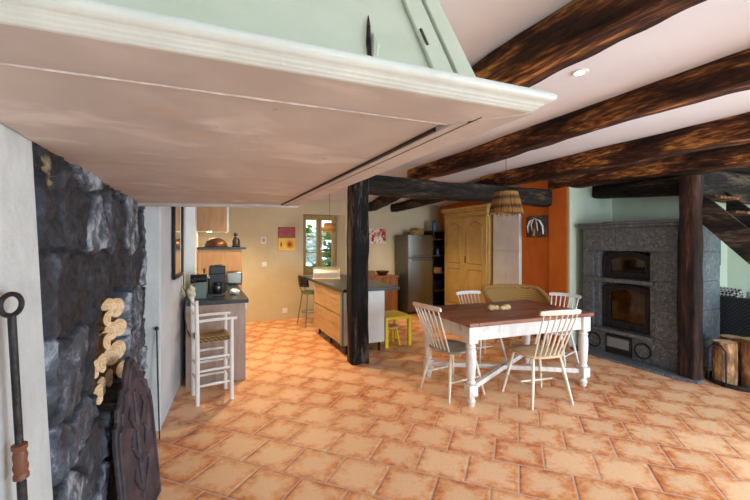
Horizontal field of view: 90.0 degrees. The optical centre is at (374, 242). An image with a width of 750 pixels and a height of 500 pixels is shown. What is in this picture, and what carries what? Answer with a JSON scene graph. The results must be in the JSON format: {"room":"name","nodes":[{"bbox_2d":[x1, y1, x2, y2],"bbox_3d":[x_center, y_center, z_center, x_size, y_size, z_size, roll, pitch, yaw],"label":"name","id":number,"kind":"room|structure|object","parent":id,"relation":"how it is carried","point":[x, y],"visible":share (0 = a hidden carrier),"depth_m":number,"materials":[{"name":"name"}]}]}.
{"room":"traditional dwelling","nodes":[
{"label":"traditional dwelling","id":0,"kind":"room"},
{"bbox_2d":[0,122,147,499],"bbox_3d":[-0.823,0.250,0.196,0.505,2.600,6.040,0,0,-24],"label":"wall","id":1,"kind":"structure","parent":0,"point":[91,234],"depth_m":1.26,"materials":[{"name":"stone"}]},
{"bbox_2d":[94,383,102,404],"bbox_3d":[-1.477,0.750,1.865,0.223,0.107,0.060,0,0,8],"label":"log","id":2,"kind":"object","parent":1,"relation":"on","point":[98,386],"visible":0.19,"depth_m":1.86,"materials":[{"name":"beige wood"}]},
{"bbox_2d":[94,359,98,377],"bbox_3d":[-1.483,0.620,1.842,0.223,0.094,0.055,0,0,4],"label":"log","id":3,"kind":"object","parent":2,"relation":"on","point":[96,362],"visible":0.12,"depth_m":1.85,"materials":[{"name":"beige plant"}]},
{"bbox_2d":[94,376,105,395],"bbox_3d":[-1.549,0.760,1.987,0.226,0.113,0.059,0,0,10],"label":"log","id":4,"kind":"object","parent":1,"relation":"on","point":[100,379],"visible":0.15,"depth_m":1.98,"materials":[{"name":"beige wood"}]},
{"bbox_2d":[95,353,105,372],"bbox_3d":[-1.530,0.629,1.963,0.226,0.107,0.058,0,0,10],"label":"log","id":5,"kind":"object","parent":4,"relation":"on","point":[101,357],"visible":0.25,"depth_m":1.95,"materials":[{"name":"beige wood"}]},
{"bbox_2d":[97,333,110,349],"bbox_3d":[-1.484,0.510,1.931,0.226,0.092,0.050,0,0,6],"label":"log","id":6,"kind":"object","parent":5,"relation":"on","point":[104,339],"visible":0.38,"depth_m":1.91,"materials":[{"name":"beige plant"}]},
{"bbox_2d":[98,368,112,386],"bbox_3d":[-1.600,0.756,2.106,0.225,0.106,0.059,0,0,5],"label":"log","id":7,"kind":"object","parent":1,"relation":"on","point":[108,374],"visible":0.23,"depth_m":2.10,"materials":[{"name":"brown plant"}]},
{"bbox_2d":[96,346,118,364],"bbox_3d":[-1.575,0.631,2.106,0.227,0.116,0.106,0,0,10],"label":"log","id":8,"kind":"object","parent":7,"relation":"on","point":[112,354],"visible":0.27,"depth_m":2.08,"materials":[{"name":"beige wood"}]},
{"bbox_2d":[97,322,118,339],"bbox_3d":[-1.610,0.500,2.156,0.224,0.106,0.104,0,0,10],"label":"log","id":9,"kind":"object","parent":8,"relation":"on","point":[113,329],"visible":0.15,"depth_m":2.14,"materials":[{"name":"beige wood"}]},
{"bbox_2d":[100,298,116,316],"bbox_3d":[-1.579,0.360,2.083,0.224,0.109,0.109,0,0,6],"label":"log","id":10,"kind":"object","parent":9,"relation":"on","point":[109,304],"visible":0.19,"depth_m":2.07,"materials":[{"name":"beige wood"}]},
{"bbox_2d":[111,298,123,316],"bbox_3d":[-1.626,0.381,2.215,0.226,0.118,0.116,0,0,9],"label":"log","id":11,"kind":"object","parent":9,"relation":"on","point":[120,304],"visible":0.13,"depth_m":2.21,"materials":[{"name":"beige wood"}]},
{"bbox_3d":[-1.563,0.512,2.028,0.216,0.103,0.167,0,0,-24],"label":"log","id":12,"kind":"object","parent":8,"relation":"on","visible":0},
{"bbox_2d":[97,310,110,326],"bbox_3d":[-1.517,0.400,1.983,0.223,0.087,0.050,0,0,7],"label":"log","id":13,"kind":"object","parent":12,"relation":"on","point":[105,317],"visible":0.32,"depth_m":1.97,"materials":[{"name":"beige wood"}]},
{"bbox_2d":[106,360,124,378],"bbox_3d":[-1.625,0.760,2.260,0.225,0.106,0.105,0,0,5],"label":"log","id":14,"kind":"object","parent":1,"relation":"on","point":[117,368],"visible":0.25,"depth_m":2.22,"materials":[{"name":"beige wood"}]},
{"bbox_2d":[111,339,125,358],"bbox_3d":[-1.629,0.630,2.236,0.225,0.116,0.117,0,0,11],"label":"log","id":15,"kind":"object","parent":14,"relation":"on","point":[120,344],"visible":0.2,"depth_m":2.23,"materials":[{"name":"beige wood"}]},
{"bbox_2d":[111,318,126,335],"bbox_3d":[-1.651,0.510,2.280,0.225,0.110,0.110,0,0,10],"label":"log","id":16,"kind":"object","parent":15,"relation":"on","point":[122,323],"visible":0.23,"depth_m":2.27,"materials":[{"name":"beige wood"}]},
{"bbox_2d":[142,206,160,431],"bbox_3d":[-2.009,0.250,2.991,0.525,2.600,0.040,0,0,-24],"label":"wall","id":17,"kind":"structure","parent":1,"relation":"attached to","point":[152,214],"depth_m":3.06,"materials":[{"name":"white paint"}]},
{"bbox_2d":[0,0,556,207],"bbox_3d":[-0.677,-0.659,1.756,1.115,0.782,2.650,0,0,-24],"label":"hood","id":18,"kind":"object","parent":1,"relation":"attached to","point":[168,103],"visible":0.95,"depth_m":0.77,"materials":[{"name":"paint"}]},
{"bbox_2d":[161,206,185,426],"bbox_3d":[-2.256,0.250,3.684,0.650,2.600,1.424,0,0,-24],"label":"wall","id":19,"kind":"structure","parent":0,"point":[173,326],"depth_m":3.52,"materials":[{"name":"grey paint"}]},
{"bbox_2d":[172,207,183,279],"bbox_3d":[-2.006,-0.040,3.827,0.026,0.780,0.572,0,0,-20],"label":"wall mirror","id":20,"kind":"object","parent":19,"relation":"attached to","point":[177,212],"visible":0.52,"depth_m":3.77,"materials":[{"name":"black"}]},
{"bbox_2d":[176,207,181,274],"bbox_3d":[-2.009,-0.040,3.826,0.006,0.710,0.502,0,0,-20],"label":"mirror glass","id":21,"kind":"object","parent":20,"relation":"attached to","point":[178,209],"depth_m":3.83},
{"bbox_2d":[181,275,183,289],"bbox_3d":[-2.128,0.420,4.151,0.022,0.200,0.080,0,0,-24],"label":"power socket","id":22,"kind":"object","parent":19,"relation":"attached to","point":[182,277],"visible":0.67,"depth_m":4.12,"materials":[{"name":"white plastic"}]},
{"bbox_2d":[186,207,197,292],"bbox_3d":[-3.070,0.250,5.590,0.750,2.600,2.720,0,0,-24],"label":"wall","id":23,"kind":"structure","parent":0,"point":[191,212],"depth_m":4.49,"materials":[{"name":"white paint"}]},
{"bbox_2d":[197,207,228,232],"bbox_3d":[-2.759,-0.492,6.384,0.470,0.635,0.694,0,0,-24],"label":"upper cabinet","id":24,"kind":"object","parent":23,"relation":"attached to","point":[209,219],"visible":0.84,"depth_m":6.07,"materials":[{"name":"brown wood"}]},
{"bbox_2d":[198,201,439,321],"bbox_3d":[-0.983,0.250,8.245,6.750,2.600,0.380,0,0,-24],"label":"wall","id":25,"kind":"structure","parent":0,"point":[270,289],"depth_m":7.68,"materials":[{"name":"beige paint"}]},
{"bbox_2d":[261,237,265,243],"bbox_3d":[-2.218,-0.055,7.464,0.095,0.130,0.016,0,0,-24],"label":"thermostat","id":26,"kind":"object","parent":25,"relation":"attached to","point":[263,239],"visible":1,"depth_m":7.46,"materials":[{"name":"white plastic"}]},
{"bbox_2d":[278,238,294,249],"bbox_3d":[-1.796,0.026,7.637,0.344,0.248,0.049,0,0,-24],"label":"wall picture","id":27,"kind":"object","parent":25,"relation":"attached to","point":[283,243],"visible":1,"depth_m":7.63,"materials":[{"name":"yellow fabric"}]},
{"bbox_2d":[278,227,294,237],"bbox_3d":[-1.800,-0.214,7.646,0.344,0.219,0.029,0,0,-24],"label":"wall picture","id":28,"kind":"object","parent":25,"relation":"attached to","point":[283,232],"visible":1,"depth_m":7.63,"materials":[{"name":"red paint"}]},
{"bbox_2d":[303,215,335,274],"bbox_3d":[-1.226,0.045,8.170,0.785,1.290,0.134,0,0,-24],"label":"window","id":29,"kind":"structure","parent":25,"relation":"in","point":[318,218],"depth_m":8.13,"materials":[{"name":"brown wood"}]},
{"bbox_2d":[369,229,385,243],"bbox_3d":[0.054,-0.150,8.491,0.420,0.340,0.029,0,0,-24],"label":"wall picture","id":30,"kind":"object","parent":25,"relation":"attached to","point":[376,236],"visible":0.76,"depth_m":8.48},
{"bbox_2d":[156,310,749,499],"bbox_3d":[1.838,1.610,3.805,8.300,0.120,10.800,0,0,-24],"label":"floor","id":31,"kind":"structure","parent":0,"point":[304,422],"depth_m":3.10,"materials":[{"name":"tile"}]},
{"bbox_2d":[0,292,29,499],"bbox_3d":[-0.887,0.834,0.945,0.032,1.434,0.161,0,0,-12],"label":"tool","id":32,"kind":"object","parent":31,"relation":"on","point":[19,450],"visible":1,"depth_m":0.92,"materials":[{"name":"black metal"}]},
{"bbox_2d":[112,357,160,499],"bbox_3d":[-1.309,1.086,2.068,0.107,0.927,0.567,0,0,-15],"label":"fireback","id":33,"kind":"object","parent":31,"relation":"on","point":[134,441],"visible":1,"depth_m":2.02,"materials":[{"name":"metal"}]},
{"bbox_2d":[155,327,159,439],"bbox_3d":[-1.745,1.115,3.006,0.032,0.872,0.134,0,0,-34],"label":"poker","id":34,"kind":"object","parent":31,"relation":"on","point":[156,328],"visible":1,"depth_m":3.00,"materials":[{"name":"black metal"}]},
{"bbox_2d":[190,297,236,406],"bbox_3d":[-1.633,1.050,3.785,0.392,1.000,0.352,0,0,-33],"label":"stool","id":35,"kind":"object","parent":31,"relation":"on","point":[197,337],"visible":1,"depth_m":3.72,"materials":[{"name":"white paint"}]},
{"bbox_2d":[184,284,248,386],"bbox_3d":[-2.087,1.090,4.906,0.650,0.920,1.740,0,0,-24],"label":"kitchen counter","id":36,"kind":"object","parent":31,"relation":"on","point":[236,304],"depth_m":4.16,"materials":[{"name":"white paint"}]},
{"bbox_2d":[182,286,190,337],"bbox_3d":[-2.024,0.789,4.004,0.140,0.645,0.108,0,0,7],"label":"power cable","id":37,"kind":"object","parent":36,"relation":"attached to","point":[182,286],"visible":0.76,"depth_m":3.98,"materials":[{"name":"black plastic"}]},
{"bbox_2d":[187,285,195,299],"bbox_3d":[-2.012,0.545,4.109,0.089,0.171,0.103,0,0,-24],"label":"cloth bag","id":38,"kind":"object","parent":36,"relation":"on","point":[191,290],"visible":0.88,"depth_m":4.08,"materials":[{"name":"beige fabric"}]},
{"bbox_2d":[190,274,212,299],"bbox_3d":[-1.988,0.491,4.308,0.235,0.277,0.312,0,0,-24],"label":"coffee machine","id":39,"kind":"object","parent":36,"relation":"on","point":[199,280],"visible":0.97,"depth_m":4.20,"materials":[{"name":"grey plastic"}]},
{"bbox_2d":[207,293,212,298],"bbox_3d":[-1.888,0.605,4.288,0.069,0.050,0.110,0,0,-25],"label":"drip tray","id":40,"kind":"object","parent":39,"relation":"on","point":[209,295],"depth_m":4.24,"materials":[{"name":"black plastic"}]},
{"bbox_2d":[207,268,208,292],"bbox_3d":[-2.083,0.470,4.721,0.060,0.320,0.060,0,0,-24],"label":"bottle","id":41,"kind":"object","parent":36,"relation":"on","point":[208,268],"visible":0.24,"depth_m":4.70,"materials":[{"name":"black glass"}]},
{"bbox_2d":[184,284,248,306],"bbox_3d":[-2.087,0.653,4.906,0.650,0.046,1.740,0,0,-25],"label":"countertop","id":42,"kind":"structure","parent":36,"relation":"on","point":[240,297],"depth_m":4.21,"materials":[{"name":"stone"}]},
{"bbox_2d":[209,264,227,296],"bbox_3d":[-1.897,0.448,4.539,0.202,0.365,0.245,0,0,-24],"label":"coffee maker","id":43,"kind":"object","parent":36,"relation":"on","point":[217,283],"visible":0.85,"depth_m":4.47,"materials":[{"name":"black plastic"}]},
{"bbox_2d":[225,271,241,284],"bbox_3d":[-2.147,0.529,5.681,0.245,0.202,0.180,0,0,-24],"label":"toaster","id":44,"kind":"object","parent":36,"relation":"on","point":[232,277],"visible":0.84,"depth_m":5.61,"materials":[{"name":"metal"}]},
{"bbox_2d":[228,288,239,293],"bbox_3d":[-1.726,0.593,4.601,0.140,0.073,0.126,0,0,-24],"label":"bowl","id":45,"kind":"object","parent":36,"relation":"on","point":[231,291],"visible":1,"depth_m":4.56,"materials":[{"name":"white ceramic"}]},
{"bbox_2d":[197,247,245,289],"bbox_3d":[-2.464,0.806,6.015,0.695,1.487,0.650,0,0,-24],"label":"bar","id":46,"kind":"object","parent":31,"relation":"on","point":[231,257],"visible":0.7,"depth_m":5.74,"materials":[{"name":"brown wood"}]},
{"bbox_2d":[203,238,228,246],"bbox_3d":[-2.508,-0.009,5.912,0.380,0.145,0.380,0,0,-24],"label":"dome","id":47,"kind":"object","parent":46,"relation":"on","point":[213,242],"visible":0.98,"depth_m":5.79,"materials":[{"name":"brown metal"}]},
{"bbox_2d":[231,232,239,246],"bbox_3d":[-2.231,-0.054,6.017,0.140,0.234,0.140,0,0,-24],"label":"ornament","id":48,"kind":"object","parent":46,"relation":"on","point":[234,243],"visible":1,"depth_m":5.99,"materials":[{"name":"brown metal"}]},
{"bbox_2d":[297,275,313,327],"bbox_3d":[-1.233,1.080,7.060,0.451,0.943,0.402,0,0,-35],"label":"bar stool","id":49,"kind":"object","parent":31,"relation":"on","point":[302,281],"visible":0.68,"depth_m":6.90,"materials":[{"name":"green paint"}]},
{"bbox_2d":[306,274,399,353],"bbox_3d":[-0.509,1.087,6.241,0.871,0.925,2.260,0,0,-24],"label":"kitchen island","id":50,"kind":"object","parent":31,"relation":"on","point":[330,295],"visible":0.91,"depth_m":5.40,"materials":[{"name":"wood"}]},
{"bbox_2d":[306,274,399,292],"bbox_3d":[-0.504,0.647,6.243,0.860,0.045,2.260,0,0,-25],"label":"island countertop","id":51,"kind":"structure","parent":50,"relation":"on","point":[340,285],"depth_m":5.65,"materials":[{"name":"stone"}]},
{"bbox_2d":[312,267,340,279],"bbox_3d":[-0.846,0.522,6.582,0.480,0.205,0.300,0,0,-5],"label":"bin","id":52,"kind":"object","parent":51,"relation":"on","point":[318,272],"visible":1,"depth_m":6.46,"materials":[{"name":"silver metal"}]},
{"bbox_2d":[347,178,369,364],"bbox_3d":[-0.225,0.275,4.888,0.254,2.550,0.265,0,0,-24],"label":"timber post","id":53,"kind":"object","parent":31,"relation":"on","point":[357,193],"visible":0.88,"depth_m":4.81,"materials":[{"name":"brown wood"}]},
{"bbox_2d":[369,175,551,206],"bbox_3d":[1.307,-0.736,5.457,3.046,0.280,0.270,1,0,-20],"label":"cross beam","id":54,"kind":"structure","parent":53,"relation":"attached to","point":[379,185],"depth_m":5.23,"materials":[{"name":"brown wood"}]},
{"bbox_2d":[368,274,398,310],"bbox_3d":[0.050,1.133,8.234,0.860,0.835,0.476,0,0,-24],"label":"base cabinet","id":55,"kind":"object","parent":31,"relation":"on","point":[390,296],"visible":0.39,"depth_m":8.13,"materials":[{"name":"brown wood"}]},
{"bbox_2d":[368,270,374,275],"bbox_3d":[-0.129,0.660,8.145,0.208,0.110,0.178,0,0,-24],"label":"storage box","id":56,"kind":"object","parent":55,"relation":"on","point":[370,273],"visible":0.48,"depth_m":8.07,"materials":[{"name":"brown wood"}]},
{"bbox_2d":[376,270,388,275],"bbox_3d":[0.168,0.665,8.264,0.300,0.100,0.300,0,0,-24],"label":"bowl","id":57,"kind":"object","parent":55,"relation":"on","point":[380,272],"visible":1,"depth_m":8.17,"materials":[{"name":"brown wood"}]},
{"bbox_2d":[380,324,400,344],"bbox_3d":[0.230,1.409,5.764,0.260,0.289,0.260,0,0,-24],"label":"stool","id":58,"kind":"object","parent":31,"relation":"on","point":[390,326],"visible":0.66,"depth_m":5.71,"materials":[{"name":"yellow wood"}]},
{"bbox_2d":[384,310,410,348],"bbox_3d":[0.250,1.323,5.817,0.440,0.455,0.500,0,0,-24],"label":"stool","id":59,"kind":"object","parent":31,"relation":"on","point":[394,315],"visible":0.71,"depth_m":5.67,"materials":[{"name":"yellow paint"}]},
{"bbox_2d":[395,235,432,313],"bbox_3d":[0.883,0.685,8.479,0.640,1.730,0.642,0,0,-24],"label":"fridge","id":60,"kind":"object","parent":31,"relation":"on","point":[413,253],"visible":0.82,"depth_m":8.23,"materials":[{"name":"grey metal"}]},
{"bbox_2d":[410,230,420,234],"bbox_3d":[0.913,-0.230,8.438,0.270,0.099,0.270,0,0,-24],"label":"wicker basket","id":61,"kind":"object","parent":60,"relation":"on","point":[413,232],"visible":0.98,"depth_m":8.34,"materials":[{"name":"beige wicker"}]},
{"bbox_2d":[415,228,424,234],"bbox_3d":[1.036,-0.260,8.626,0.212,0.159,0.212,0,0,-24],"label":"wicker basket","id":62,"kind":"object","parent":60,"relation":"on","point":[421,229],"visible":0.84,"depth_m":8.55,"materials":[{"name":"brown wicker"}]},
{"bbox_2d":[423,231,444,305],"bbox_3d":[1.436,0.634,8.786,0.500,1.832,0.500,0,0,-24],"label":"shelf unit","id":63,"kind":"object","parent":31,"relation":"on","point":[439,241],"visible":0.39,"depth_m":8.99,"materials":[{"name":"brown wood"}]},
{"bbox_2d":[432,220,436,230],"bbox_3d":[1.368,-0.402,8.646,0.110,0.240,0.110,0,0,-24],"label":"storage jar","id":64,"kind":"object","parent":63,"relation":"on","point":[434,223],"visible":1,"depth_m":8.60,"materials":[{"name":"blue glass"}]},
{"bbox_2d":[434,267,441,272],"bbox_3d":[1.380,0.618,8.679,0.238,0.120,0.258,0,0,-24],"label":"storage box","id":65,"kind":"object","parent":63,"relation":"on","point":[436,269],"visible":0.69,"depth_m":8.57,"materials":[{"name":"wood"}]},
{"bbox_2d":[413,302,484,403],"bbox_3d":[0.740,1.079,3.889,0.618,0.947,0.491,0,0,-30],"label":"dining chair","id":66,"kind":"object","parent":31,"relation":"on","point":[451,347],"visible":0.94,"depth_m":3.82,"materials":[{"name":"grey paint"}]},
{"bbox_2d":[441,203,493,304],"bbox_3d":[1.981,0.402,7.826,0.444,2.296,1.571,0,0,-24],"label":"armoire","id":67,"kind":"object","parent":31,"relation":"on","point":[469,250],"visible":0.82,"depth_m":7.64,"materials":[{"name":"paint"}]},
{"bbox_2d":[456,290,506,362],"bbox_3d":[1.401,1.112,5.033,0.456,0.881,0.575,0,0,-23],"label":"dining chair","id":68,"kind":"object","parent":31,"relation":"on","point":[470,292],"visible":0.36,"depth_m":5.17,"materials":[{"name":"white paint"}]},
{"bbox_2d":[420,300,593,406],"bbox_3d":[1.441,1.150,4.217,1.576,0.800,1.000,0,0,-20],"label":"dining table","id":69,"kind":"object","parent":31,"relation":"on","point":[473,322],"visible":0.8,"depth_m":3.94,"materials":[{"name":"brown wood"}]},
{"bbox_2d":[487,304,510,310],"bbox_3d":[1.382,0.716,4.178,0.289,0.070,0.093,0,0,-10],"label":"wooden ornament","id":70,"kind":"object","parent":69,"relation":"on","point":[505,306],"visible":1,"depth_m":4.15,"materials":[{"name":"brown wood"}]},
{"bbox_2d":[493,213,521,283],"bbox_3d":[2.502,0.455,6.830,0.322,2.190,0.645,0,0,-24],"label":"tall cabinet","id":71,"kind":"object","parent":31,"relation":"on","point":[507,230],"visible":0.46,"depth_m":6.72,"materials":[{"name":"white paint"}]},
{"bbox_2d":[482,284,553,352],"bbox_3d":[2.104,1.106,5.637,1.031,0.890,0.875,0,0,-13],"label":"wicker armchair","id":72,"kind":"object","parent":31,"relation":"on","point":[495,292],"visible":0.4,"depth_m":5.90,"materials":[{"name":"beige wicker"}]},
{"bbox_2d":[502,309,580,409],"bbox_3d":[1.635,1.079,3.687,0.491,0.947,0.618,0,0,-15],"label":"dining chair","id":73,"kind":"object","parent":31,"relation":"on","point":[533,351],"visible":1,"depth_m":3.56,"materials":[{"name":"beige paint"}]},
{"bbox_2d":[530,292,580,366],"bbox_3d":[2.355,1.112,4.854,0.575,0.881,0.456,0,0,-41],"label":"dining chair","id":74,"kind":"object","parent":31,"relation":"on","point":[556,294],"visible":0.54,"depth_m":4.83,"materials":[{"name":"white paint"}]},
{"bbox_2d":[570,219,719,383],"bbox_3d":[3.647,0.632,5.006,1.070,1.835,1.535,0,0,-24],"label":"stove","id":75,"kind":"object","parent":31,"relation":"on","point":[630,268],"visible":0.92,"depth_m":4.84,"materials":[{"name":"grey stone"}]},
{"bbox_2d":[605,252,649,279],"bbox_3d":[3.395,0.300,5.055,0.089,0.350,0.595,0,0,-25],"label":"oven","id":76,"kind":"object","parent":75,"relation":"in","point":[618,265],"depth_m":5.05,"materials":[{"name":"black metal"}]},
{"bbox_2d":[677,175,703,379],"bbox_3d":[3.587,0.380,4.264,0.215,2.280,0.195,0,0,-24],"label":"timber post","id":77,"kind":"object","parent":31,"relation":"on","point":[690,229],"visible":1,"depth_m":4.20,"materials":[{"name":"brown wood"}]},
{"bbox_2d":[702,192,749,264],"bbox_3d":[4.414,0.462,3.602,0.710,2.177,2.054,0,0,-24],"label":"staircase","id":78,"kind":"structure","parent":31,"relation":"on","point":[731,225],"depth_m":4.12,"materials":[{"name":"brown wood"}]},
{"bbox_2d":[705,343,749,392],"bbox_3d":[4.033,1.326,4.124,0.638,0.447,0.600,0,0,-24],"label":"log holder","id":79,"kind":"object","parent":31,"relation":"on","point":[708,374],"visible":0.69,"depth_m":4.03,"materials":[{"name":"black metal"}]},
{"bbox_2d":[712,339,737,384],"bbox_3d":[3.859,1.310,4.138,0.217,0.452,0.214,0,0,-24],"label":"log","id":80,"kind":"object","parent":79,"relation":"on","point":[718,355],"visible":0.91,"depth_m":4.06,"materials":[{"name":"brown wood"}]},
{"bbox_2d":[705,370,749,392],"bbox_3d":[4.033,1.525,4.124,0.600,0.050,0.600,0,0,-25],"label":"tray","id":81,"kind":"object","parent":79,"relation":"on","point":[739,387],"depth_m":4.03,"materials":[{"name":"black metal"}]},
{"bbox_2d":[720,334,740,380],"bbox_3d":[4.065,1.300,4.270,0.207,0.472,0.203,0,0,-24],"label":"log","id":82,"kind":"object","parent":79,"relation":"on","point":[734,338],"visible":0.26,"depth_m":4.17,"materials":[{"name":"brown wood"}]},
{"bbox_2d":[741,337,749,387],"bbox_3d":[4.078,1.285,4.016,0.231,0.501,0.228,0,0,-24],"label":"log","id":83,"kind":"object","parent":79,"relation":"on","point":[745,341],"visible":1,"depth_m":4.01,"materials":[{"name":"brown wood"}]},
{"bbox_2d":[720,296,749,336],"bbox_3d":[5.003,1.115,4.456,0.860,0.870,1.840,0,0,-24],"label":"wicker sofa","id":84,"kind":"object","parent":31,"relation":"on","point":[734,311],"visible":0.2,"depth_m":4.64,"materials":[{"name":"black wicker"}]},
{"bbox_2d":[720,287,742,297],"bbox_3d":[4.586,0.800,4.947,0.196,0.453,0.440,0,0,-25],"label":"cushion","id":85,"kind":"object","parent":84,"relation":"on","point":[724,291],"visible":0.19,"depth_m":4.81,"materials":[{"name":"fabric"}]},
{"bbox_2d":[440,180,548,334],"bbox_3d":[2.471,0.250,7.720,0.900,2.600,3.440,0,0,-24],"label":"wall","id":86,"kind":"structure","parent":0,"point":[535,250],"depth_m":6.25,"materials":[{"name":"orange paint"}]},
{"bbox_2d":[526,215,546,236],"bbox_3d":[2.645,-0.270,6.173,0.100,0.350,0.410,0,0,-24],"label":"wall picture","id":87,"kind":"object","parent":86,"relation":"attached to","point":[536,226],"visible":1,"depth_m":6.15,"materials":[{"name":"fabric"}]},
{"bbox_2d":[312,0,749,206],"bbox_3d":[1.838,-1.035,3.805,8.300,0.330,10.800,0,0,-24],"label":"ceiling","id":88,"kind":"structure","parent":0,"point":[708,31],"depth_m":2.23,"materials":[{"name":"paint"}]},
{"bbox_2d":[322,193,336,232],"bbox_3d":[-0.806,-0.564,6.666,0.257,0.783,0.257,0,0,-24],"label":"pendant lamp","id":89,"kind":"object","parent":88,"relation":"hanging from","point":[328,227],"visible":0.94,"depth_m":6.58,"materials":[{"name":"wicker"}]},
{"bbox_2d":[368,196,400,210],"bbox_3d":[0.297,-0.857,6.976,0.218,0.297,3.015,0,0,-15],"label":"ceiling beam","id":90,"kind":"structure","parent":88,"relation":"attached to","point":[379,202],"depth_m":7.43,"materials":[{"name":"brown wood"}]},
{"bbox_2d":[391,181,479,211],"bbox_3d":[1.101,-0.857,7.343,0.207,0.288,2.977,0,0,-26],"label":"ceiling beam","id":91,"kind":"structure","parent":88,"relation":"attached to","point":[414,203],"depth_m":7.88,"materials":[{"name":"brown wood"}]},
{"bbox_2d":[489,191,523,216],"bbox_3d":[1.520,-0.683,4.350,0.387,0.733,0.387,0,0,-24],"label":"pendant lamp","id":92,"kind":"object","parent":88,"relation":"hanging from","point":[503,202],"visible":0.95,"depth_m":4.22,"materials":[{"name":"brown wicker"}]},
{"bbox_2d":[407,48,749,179],"bbox_3d":[2.055,-0.970,2.167,0.220,0.238,7.201,0,0,-25],"label":"ceiling beam","id":93,"kind":"structure","parent":88,"relation":"attached to","point":[730,74],"depth_m":2.69,"materials":[{"name":"brown wood"}]},
{"bbox_2d":[571,68,588,75],"bbox_3d":[1.259,-1.045,2.302,0.100,0.010,0.100,0,0,-24],"label":"recessed light","id":94,"kind":"object","parent":88,"relation":"in","point":[579,72],"visible":1,"depth_m":2.29,"materials":[{"name":"white plastic"}]},
{"bbox_2d":[471,0,706,87],"bbox_3d":[0.989,-0.956,1.560,0.273,0.230,6.981,0,0,-25],"label":"ceiling beam","id":95,"kind":"structure","parent":88,"relation":"attached to","point":[580,30],"depth_m":1.65,"materials":[{"name":"brown wood"}]},
{"bbox_2d":[479,112,749,185],"bbox_3d":[3.228,-0.948,2.702,0.263,0.340,7.203,0,0,-24],"label":"ceiling beam","id":96,"kind":"structure","parent":88,"relation":"attached to","point":[733,130],"depth_m":3.79,"materials":[{"name":"brown wood"}]},
{"bbox_2d":[548,143,749,189],"bbox_3d":[4.279,-0.931,2.934,0.340,0.374,6.754,0,0,-25],"label":"ceiling beam","id":97,"kind":"structure","parent":88,"relation":"attached to","point":[738,156],"depth_m":4.40,"materials":[{"name":"brown wood"}]},
{"bbox_2d":[568,179,659,345],"bbox_3d":[3.608,0.250,5.562,1.220,2.600,0.730,0,0,-24],"label":"wall","id":98,"kind":"structure","parent":0,"point":[582,207],"depth_m":5.69,"materials":[{"name":"green paint"}]},
{"bbox_2d":[549,186,567,345],"bbox_3d":[3.243,0.340,5.989,0.930,2.420,0.350,0,0,-24],"label":"wall","id":99,"kind":"structure","parent":98,"relation":"attached to","point":[558,211],"depth_m":5.78,"materials":[{"name":"orange paint"}]},
{"bbox_2d":[592,179,678,198],"bbox_3d":[3.701,-0.748,5.264,0.220,0.295,1.265,0,0,-24],"label":"sloping timber","id":100,"kind":"object","parent":98,"relation":"attached to","point":[661,188],"visible":0.85,"depth_m":5.18,"materials":[{"name":"brown wood"}]},
{"bbox_2d":[615,167,749,183],"bbox_3d":[5.392,-0.984,3.227,1.910,0.128,6.400,0,0,-24],"label":"ceiling","id":101,"kind":"structure","parent":0,"point":[746,170],"depth_m":4.89,"materials":[{"name":"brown paint"}]},
{"bbox_2d":[683,171,749,204],"bbox_3d":[4.632,-0.719,4.860,1.920,0.399,0.187,0,0,-24],"label":"beam","id":102,"kind":"structure","parent":101,"relation":"attached to","point":[720,182],"depth_m":4.66,"materials":[{"name":"brown wood"}]},
{"bbox_2d":[660,176,726,286],"bbox_3d":[4.803,0.250,5.568,1.440,2.600,0.250,0,0,-24],"label":"wall","id":103,"kind":"structure","parent":0,"point":[669,205],"depth_m":5.35,"materials":[{"name":"green paint"}]},
{"bbox_2d":[727,204,749,297],"bbox_3d":[6.591,0.250,3.141,0.200,2.600,5.650,0,0,-24],"label":"wall","id":104,"kind":"structure","parent":0,"point":[738,269],"depth_m":5.56,"materials":[{"name":"green paint"}]},
{"label":"outside","id":105,"kind":"structure","parent":0,"visible":0},
{"bbox_3d":[-1.852,1.725,11.299,10.000,0.250,5.900,0,0,-24],"label":"garden","id":106,"kind":"object","parent":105,"visible":0},
{"bbox_2d":[306,225,330,268],"bbox_3d":[-1.443,0.436,10.981,2.906,2.527,1.412,0,0,-24],"label":"hedge","id":107,"kind":"object","parent":106,"relation":"on","point":[310,257],"visible":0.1,"depth_m":10.86,"materials":[{"name":"green plant"}]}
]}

